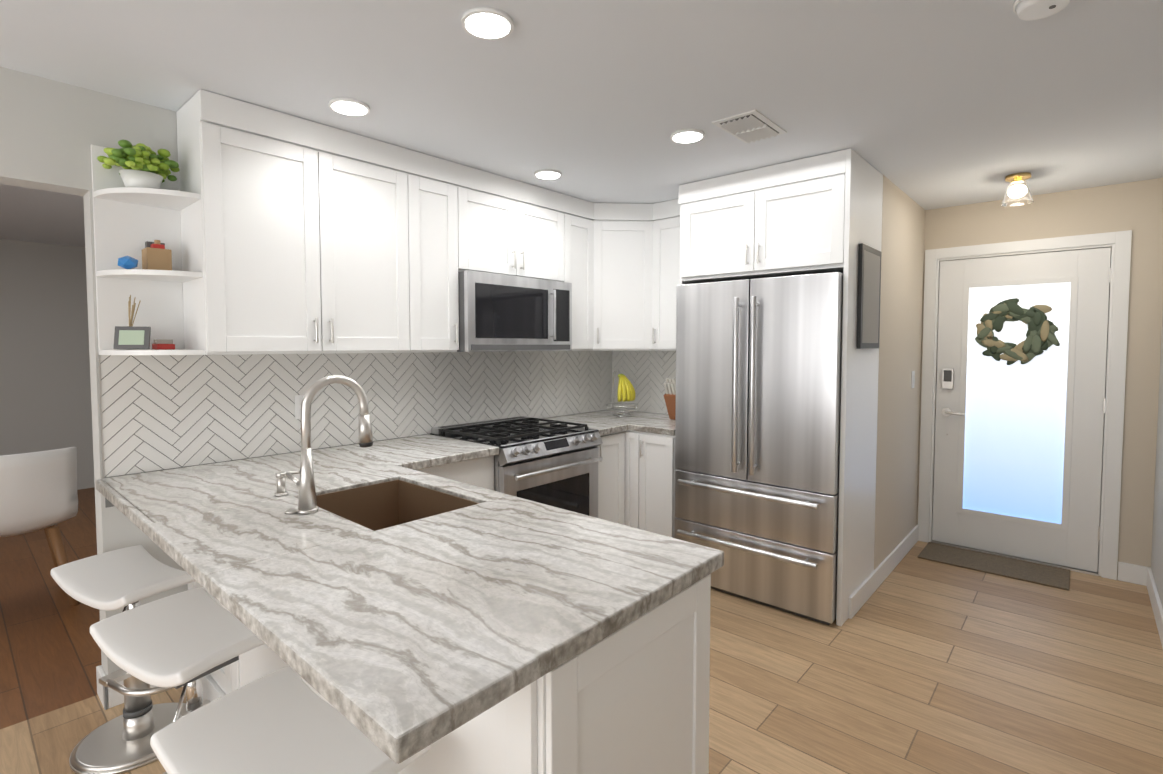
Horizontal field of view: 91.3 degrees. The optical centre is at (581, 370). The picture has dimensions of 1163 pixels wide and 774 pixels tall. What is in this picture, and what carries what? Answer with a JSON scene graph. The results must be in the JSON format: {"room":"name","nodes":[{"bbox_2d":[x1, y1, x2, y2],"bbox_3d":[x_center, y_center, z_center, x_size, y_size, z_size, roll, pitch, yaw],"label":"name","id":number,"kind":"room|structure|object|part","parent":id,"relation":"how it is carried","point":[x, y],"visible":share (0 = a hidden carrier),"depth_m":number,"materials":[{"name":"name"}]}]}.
{"room":"kitchen","nodes":[
{"label":"kitchen","id":0,"kind":"room"},
{"bbox_2d":[0,239,94,489],"bbox_3d":[-6.250,0.040,4.298,0.120,2.410,3.990,2,3,41],"label":"wall","id":1,"kind":"structure","parent":0,"point":[45,393],"depth_m":5.44,"materials":[{"name":"grey paint"}]},
{"bbox_2d":[0,67,187,674],"bbox_3d":[-1.969,0.134,2.208,0.135,2.410,6.530,2,3,41],"label":"wall","id":2,"kind":"structure","parent":0,"point":[51,131],"depth_m":2.17,"materials":[{"name":"grey paint"}]},
{"bbox_2d":[96,665,105,697],"bbox_3d":[-1.782,1.266,2.585,0.016,0.115,0.653,2,3,41],"label":"baseboard","id":3,"kind":"structure","parent":2,"relation":"attached to","point":[100,672],"depth_m":2.32,"materials":[{"name":"white wood"}]},
{"bbox_2d":[99,680,156,709],"bbox_3d":[-1.794,1.276,2.343,0.016,0.115,0.271,2,3,41],"label":"baseboard","id":4,"kind":"structure","parent":2,"relation":"attached to","point":[109,698],"depth_m":2.26,"materials":[{"name":"white wood"}]},
{"bbox_2d":[171,89,426,354],"bbox_3d":[-1.252,-0.585,2.633,0.326,1.008,0.944,2,3,41],"label":"upper cabinet","id":5,"kind":"object","parent":2,"relation":"attached to","point":[276,232],"depth_m":2.42,"materials":[{"name":"white wood"}]},
{"bbox_2d":[118,256,137,268],"bbox_3d":[-1.713,-0.408,2.145,0.063,0.054,0.060,2,3,41],"label":"blue gem","id":6,"kind":"object","parent":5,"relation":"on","point":[127,262],"visible":0.97,"depth_m":2.13,"materials":[{"name":"blue glass"}]},
{"bbox_2d":[113,326,150,348],"bbox_3d":[-1.688,-0.124,2.136,0.110,0.086,0.029,-1,3,-16],"label":"photo frame","id":7,"kind":"object","parent":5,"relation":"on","point":[128,337],"visible":1,"depth_m":2.13,"materials":[{"name":"grey"}]},
{"bbox_2d":[128,295,139,349],"bbox_3d":[-1.758,-0.190,2.213,0.072,0.214,0.076,2,3,41],"label":"reed diffuser","id":8,"kind":"object","parent":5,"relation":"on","point":[130,312],"visible":0.35,"depth_m":2.22,"materials":[{"name":"beige"}]},
{"bbox_2d":[97,140,179,188],"bbox_3d":[-1.681,-0.776,2.176,0.221,0.189,0.251,2,3,41],"label":"plant pot","id":9,"kind":"object","parent":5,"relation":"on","point":[143,165],"visible":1,"depth_m":2.13,"materials":[{"name":"white"}]},
{"bbox_2d":[142,240,171,269],"bbox_3d":[-1.682,-0.450,2.250,0.085,0.130,0.080,2,3,41],"label":"crate","id":10,"kind":"object","parent":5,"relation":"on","point":[156,255],"visible":0.94,"depth_m":2.22,"materials":[{"name":"beige wood"}]},
{"bbox_2d":[152,339,174,349],"bbox_3d":[-1.681,-0.106,2.285,0.080,0.040,0.060,2,3,41],"label":"book","id":11,"kind":"object","parent":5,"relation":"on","point":[161,344],"visible":0.98,"depth_m":2.26,"materials":[{"name":"red paper"}]},
{"bbox_2d":[98,351,675,507],"bbox_3d":[-0.448,0.193,3.090,0.980,0.612,3.199,2,3,41],"label":"tile backsplash","id":12,"kind":"structure","parent":2,"relation":"attached to","point":[162,412],"depth_m":2.86,"materials":[{"name":"white tile"}]},
{"bbox_2d":[295,395,303,418],"bbox_3d":[-1.364,0.176,2.777,0.005,0.115,0.070,2,3,41],"label":"electrical outlet cover","id":13,"kind":"object","parent":12,"relation":"attached to","point":[298,399],"visible":0.48,"depth_m":2.76,"materials":[{"name":"white plastic"}]},
{"bbox_2d":[423,154,462,352],"bbox_3d":[-0.903,-0.602,3.027,0.326,1.008,0.364,2,3,41],"label":"upper cabinet","id":14,"kind":"object","parent":2,"relation":"attached to","point":[442,179],"depth_m":2.99,"materials":[{"name":"white wood"}]},
{"bbox_2d":[463,165,562,264],"bbox_3d":[-0.507,-0.842,3.463,0.326,0.568,0.830,2,3,41],"label":"upper cabinet","id":15,"kind":"object","parent":2,"relation":"attached to","point":[503,216],"depth_m":3.32,"materials":[{"name":"white wood"}]},
{"bbox_2d":[459,253,574,351],"bbox_3d":[-0.479,-0.376,3.460,0.397,0.512,0.822,2,3,41],"label":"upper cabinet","id":16,"kind":"object","parent":2,"relation":"attached to","point":[506,304],"depth_m":3.28,"materials":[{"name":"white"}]},
{"bbox_2d":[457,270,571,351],"bbox_3d":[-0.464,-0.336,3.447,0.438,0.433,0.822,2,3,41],"label":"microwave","id":17,"kind":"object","parent":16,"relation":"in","point":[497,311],"depth_m":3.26,"materials":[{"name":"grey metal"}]},
{"bbox_2d":[563,194,590,350],"bbox_3d":[-0.103,-0.642,3.900,0.365,1.008,0.346,2,3,41],"label":"upper cabinet","id":18,"kind":"object","parent":2,"relation":"attached to","point":[576,212],"depth_m":3.80,"materials":[{"name":"white wood"}]},
{"bbox_2d":[591,202,658,350],"bbox_3d":[0.275,-0.651,4.096,0.672,1.008,0.670,2,3,41],"label":"upper cabinet","id":19,"kind":"object","parent":2,"relation":"attached to","point":[624,236],"depth_m":3.91,"materials":[{"name":"white wood"}]},
{"bbox_2d":[0,487,1162,773],"bbox_3d":[-1.421,1.351,2.630,9.400,0.060,7.805,2,3,41],"label":"floor","id":20,"kind":"structure","parent":0,"point":[914,665],"depth_m":2.46,"materials":[{"name":"brown wood"}]},
{"bbox_2d":[0,447,79,605],"bbox_3d":[-3.070,0.865,3.089,0.507,0.891,0.468,2,3,41],"label":"dining chair","id":21,"kind":"object","parent":20,"relation":"on","point":[38,490],"visible":0.92,"depth_m":3.00,"materials":[{"name":"white"}]},
{"bbox_2d":[50,545,195,773],"bbox_3d":[-1.623,1.025,2.069,0.571,0.642,0.398,2,3,41],"label":"bar stool","id":22,"kind":"object","parent":20,"relation":"on","point":[130,577],"visible":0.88,"depth_m":2.03,"materials":[{"name":"silver metal"}]},
{"bbox_3d":[-1.623,0.750,2.057,0.571,0.090,0.398,2,3,41],"label":"seat","id":23,"kind":"part","parent":22,"relation":"part of","materials":[{"name":"white plastic"}]},
{"bbox_2d":[90,587,264,773],"bbox_3d":[-1.088,1.032,1.602,0.538,0.670,0.385,2,3,41],"label":"bar stool","id":24,"kind":"object","parent":20,"relation":"on","point":[187,640],"visible":0.73,"depth_m":1.57,"materials":[{"name":"silver metal"}]},
{"bbox_3d":[-1.088,0.741,1.589,0.538,0.086,0.385,2,3,41],"label":"seat","id":25,"kind":"part","parent":24,"relation":"part of","materials":[{"name":"white leather"}]},
{"bbox_2d":[188,583,235,701],"bbox_3d":[-1.263,0.888,2.469,0.615,0.879,0.616,2,3,41],"label":"base cabinet","id":26,"kind":"object","parent":20,"relation":"on","point":[220,682],"depth_m":2.18,"materials":[{"name":"white wood"}]},
{"bbox_2d":[233,646,284,688],"bbox_3d":[-0.886,0.903,2.136,0.679,0.879,0.616,2,3,41],"label":"base cabinet","id":27,"kind":"object","parent":20,"relation":"on","point":[256,663],"depth_m":1.95,"materials":[{"name":"white wood"}]},
{"bbox_2d":[150,666,429,773],"bbox_3d":[-0.582,1.053,1.148,0.532,0.670,0.380,2,3,41],"label":"bar stool","id":28,"kind":"object","parent":20,"relation":"on","point":[286,720],"visible":0.81,"depth_m":1.16,"materials":[{"name":"silver metal"}]},
{"bbox_2d":[415,457,493,490],"bbox_3d":[-0.863,0.868,2.929,0.588,0.879,0.580,2,3,41],"label":"base cabinet","id":29,"kind":"object","parent":20,"relation":"on","point":[480,473],"depth_m":2.82,"materials":[{"name":"white wood"}]},
{"bbox_2d":[331,434,498,469],"bbox_3d":[-0.847,0.408,2.893,0.635,0.040,0.581,2,3,41],"label":"countertop","id":30,"kind":"structure","parent":29,"relation":"on","point":[427,451],"depth_m":2.80,"materials":[{"name":"grey stone"}]},
{"bbox_2d":[430,416,602,517],"bbox_3d":[-0.367,0.808,3.386,0.718,0.957,0.761,2,3,41],"label":"range","id":31,"kind":"object","parent":20,"relation":"on","point":[549,462],"visible":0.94,"depth_m":3.21,"materials":[{"name":"silver metal"}]},
{"bbox_2d":[397,579,710,773],"bbox_3d":[-0.100,0.935,1.441,0.635,0.879,0.616,2,3,41],"label":"base cabinet","id":32,"kind":"object","parent":20,"relation":"on","point":[637,703],"depth_m":1.18,"materials":[{"name":"white wood"}]},
{"bbox_2d":[100,453,723,766],"bbox_3d":[-0.761,0.457,1.818,2.190,0.040,0.915,2,3,41],"label":"countertop","id":33,"kind":"structure","parent":32,"relation":"on","point":[416,631],"depth_m":1.26,"materials":[{"name":"grey stone"}]},
{"bbox_2d":[274,470,299,513],"bbox_3d":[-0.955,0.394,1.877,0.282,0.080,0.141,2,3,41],"label":"soap dispenser","id":34,"kind":"object","parent":33,"relation":"on","point":[285,502],"depth_m":1.91,"materials":[{"name":"silver metal"}]},
{"bbox_2d":[284,375,372,514],"bbox_3d":[-0.832,0.223,1.849,0.152,0.424,0.273,2,3,41],"label":"faucet","id":35,"kind":"object","parent":33,"relation":"on","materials":[{"name":"silver metal"}]},
{"bbox_2d":[320,479,479,526],"bbox_3d":[-0.653,0.559,1.931,0.547,0.226,0.397,2,3,41],"label":"sink","id":36,"kind":"object","parent":33,"relation":"in","point":[393,500],"depth_m":2.15,"materials":[{"name":"brown metal"}]},
{"bbox_2d":[597,437,622,524],"bbox_3d":[-0.029,0.827,3.835,0.635,0.879,0.352,2,3,41],"label":"base cabinet","id":37,"kind":"object","parent":20,"relation":"on","point":[610,469],"depth_m":3.65,"materials":[{"name":"white wood"}]},
{"bbox_2d":[623,433,676,537],"bbox_3d":[0.603,0.826,3.850,0.384,0.879,0.692,2,3,41],"label":"base cabinet","id":38,"kind":"object","parent":20,"relation":"on","point":[636,473],"depth_m":3.63,"materials":[{"name":"white wood"}]},
{"bbox_2d":[539,409,674,444],"bbox_3d":[0.296,0.362,3.928,0.974,0.040,0.953,2,3,41],"label":"countertop","id":39,"kind":"structure","parent":38,"relation":"on","point":[640,427],"depth_m":3.74,"materials":[{"name":"grey stone"}]},
{"bbox_2d":[606,370,637,416],"bbox_3d":[0.296,0.162,4.126,0.235,0.338,0.235,2,3,41],"label":"stand","id":40,"kind":"object","parent":39,"relation":"on","point":[626,391],"visible":1,"depth_m":4.08,"materials":[{"name":"silver metal"}]},
{"bbox_2d":[664,378,675,419],"bbox_3d":[0.654,0.195,3.928,0.100,0.291,0.204,2,3,41],"label":"knife block","id":41,"kind":"object","parent":39,"relation":"on","point":[670,393],"visible":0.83,"depth_m":3.88,"materials":[{"name":"brown wood"}]},
{"bbox_2d":[675,272,842,624],"bbox_3d":[1.103,0.387,3.359,0.934,1.800,0.694,2,3,41],"label":"fridge","id":42,"kind":"object","parent":20,"relation":"on","point":[758,408],"visible":0.9,"depth_m":3.07,"materials":[{"name":"grey metal"}]},
{"bbox_2d":[678,148,882,625],"bbox_3d":[1.144,0.082,3.388,0.987,2.407,0.628,2,3,41],"label":"cabinet","id":43,"kind":"object","parent":20,"relation":"on","point":[818,214],"visible":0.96,"depth_m":3.05,"materials":[{"name":"white wood"}]},
{"bbox_2d":[856,243,881,348],"bbox_3d":[1.555,-0.390,3.067,0.021,0.540,0.360,2,3,41],"label":"picture frame","id":44,"kind":"object","parent":43,"relation":"attached to","point":[868,297],"visible":1,"depth_m":3.02,"materials":[{"name":"black plastic"}]},
{"bbox_2d":[918,542,1069,590],"bbox_3d":[2.690,1.266,3.727,0.780,0.012,0.380,2,3,41],"label":"rug","id":45,"kind":"object","parent":20,"relation":"on","point":[1042,574],"visible":1,"depth_m":3.68,"materials":[{"name":"grey fabric"}]},
{"bbox_2d":[0,0,1162,246],"bbox_3d":[-1.421,-1.116,2.518,9.400,0.060,7.805,2,3,41],"label":"ceiling","id":46,"kind":"structure","parent":0,"point":[930,104],"depth_m":2.08,"materials":[{"name":"white paint"}]},
{"bbox_2d":[328,97,369,115],"bbox_3d":[-0.942,-1.070,2.307,0.156,0.013,0.156,2,3,41],"label":"recessed light","id":47,"kind":"object","parent":46,"relation":"in","point":[347,106],"visible":0.96,"depth_m":2.29,"materials":[{"name":"white plastic"}]},
{"bbox_2d":[461,7,513,39],"bbox_3d":[-0.282,-1.043,1.710,0.156,0.013,0.156,2,3,41],"label":"recessed light","id":48,"kind":"object","parent":46,"relation":"in","point":[487,23],"visible":0.96,"depth_m":1.69,"materials":[{"name":"white plastic"}]},
{"bbox_2d":[534,169,561,178],"bbox_3d":[-0.190,-1.111,3.216,0.156,0.013,0.156,2,3,41],"label":"recessed light","id":49,"kind":"object","parent":46,"relation":"in","point":[548,174],"visible":0.98,"depth_m":3.19,"materials":[{"name":"white"}]},
{"bbox_2d":[670,129,704,142],"bbox_3d":[0.490,-1.084,2.628,0.156,0.013,0.156,2,3,41],"label":"recessed light","id":50,"kind":"object","parent":46,"relation":"in","point":[687,135],"visible":0.96,"depth_m":2.61,"materials":[{"name":"white"}]},
{"bbox_2d":[712,109,786,142],"bbox_3d":[0.751,-1.076,2.531,0.200,0.020,0.330,2,3,41],"label":"ceiling vent","id":51,"kind":"object","parent":46,"relation":"in","point":[754,125],"visible":1,"depth_m":2.50,"materials":[{"name":"white"}]},
{"bbox_2d":[1001,172,1033,206],"bbox_3d":[2.499,-1.039,3.257,0.150,0.160,0.150,2,3,41],"label":"light","id":52,"kind":"object","parent":46,"relation":"attached to","point":[1018,193],"visible":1,"depth_m":3.23,"materials":[{"name":"white glass"}]},
{"bbox_2d":[1013,0,1069,20],"bbox_3d":[1.291,-1.026,1.588,0.136,0.036,0.136,2,3,41],"label":"smoke detector","id":53,"kind":"object","parent":46,"relation":"attached to","point":[1027,10],"visible":1,"depth_m":1.59,"materials":[{"name":"white plastic"}]},
{"bbox_2d":[874,175,924,569],"bbox_3d":[1.357,0.032,4.474,2.110,2.410,1.275,2,3,41],"label":"wall","id":54,"kind":"structure","parent":0,"point":[901,297],"depth_m":3.65,"materials":[{"name":"beige paint"}]},
{"bbox_2d":[655,199,679,350],"bbox_3d":[0.701,-0.643,3.924,0.417,1.008,0.365,2,3,41],"label":"upper cabinet","id":55,"kind":"object","parent":54,"relation":"attached to","point":[667,274],"depth_m":3.85,"materials":[{"name":"white wood"}]},
{"bbox_2d":[848,525,918,618],"bbox_3d":[1.948,1.220,3.592,0.016,0.115,1.623,2,3,41],"label":"baseboard","id":56,"kind":"structure","parent":54,"relation":"attached to","point":[862,593],"depth_m":3.41,"materials":[{"name":"white wood"}]},
{"bbox_2d":[911,371,914,387],"bbox_3d":[2.305,0.060,3.947,0.008,0.120,0.080,2,3,41],"label":"switch plate","id":57,"kind":"object","parent":54,"relation":"attached to","point":[912,379],"visible":0.96,"depth_m":3.93,"materials":[{"name":"white plastic"}]},
{"bbox_2d":[917,178,1162,574],"bbox_3d":[3.034,0.064,3.752,1.360,2.410,0.135,2,3,41],"label":"wall","id":58,"kind":"structure","parent":0,"point":[1136,207],"depth_m":3.42,"materials":[{"name":"beige paint"}]},
{"bbox_2d":[932,247,1110,571],"bbox_3d":[2.895,0.242,3.798,0.906,2.019,0.097,2,3,41],"label":"entry door","id":59,"kind":"structure","parent":58,"relation":"in","point":[1018,459],"depth_m":3.78,"materials":[{"name":"white wood"}]},
{"bbox_2d":[975,298,1059,364],"bbox_3d":[2.879,-0.259,3.761,0.448,0.445,0.041,2,3,41],"label":"wreath","id":60,"kind":"object","parent":59,"relation":"attached to","point":[1040,334],"visible":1,"depth_m":3.75,"materials":[{"name":"green plant"}]},
{"bbox_2d":[918,230,1131,579],"bbox_3d":[2.926,0.204,3.842,1.070,2.123,0.153,2,3,41],"label":"door frame","id":61,"kind":"structure","parent":58,"relation":"attached to","point":[1118,243],"depth_m":3.53,"materials":[{"name":"white wood"}]},
{"bbox_2d":[1151,312,1162,606],"bbox_3d":[0.907,0.214,0.427,0.135,2.410,7.670,2,3,41],"label":"wall","id":62,"kind":"structure","parent":0,"point":[1157,554],"depth_m":3.19,"materials":[{"name":"grey paint"}]},
{"bbox_2d":[1144,566,1162,647],"bbox_3d":[3.058,1.246,3.022,0.016,0.115,1.007,2,3,41],"label":"baseboard","id":63,"kind":"structure","parent":62,"relation":"attached to","point":[1149,581],"depth_m":3.03,"materials":[{"name":"white wood"}]}
]}

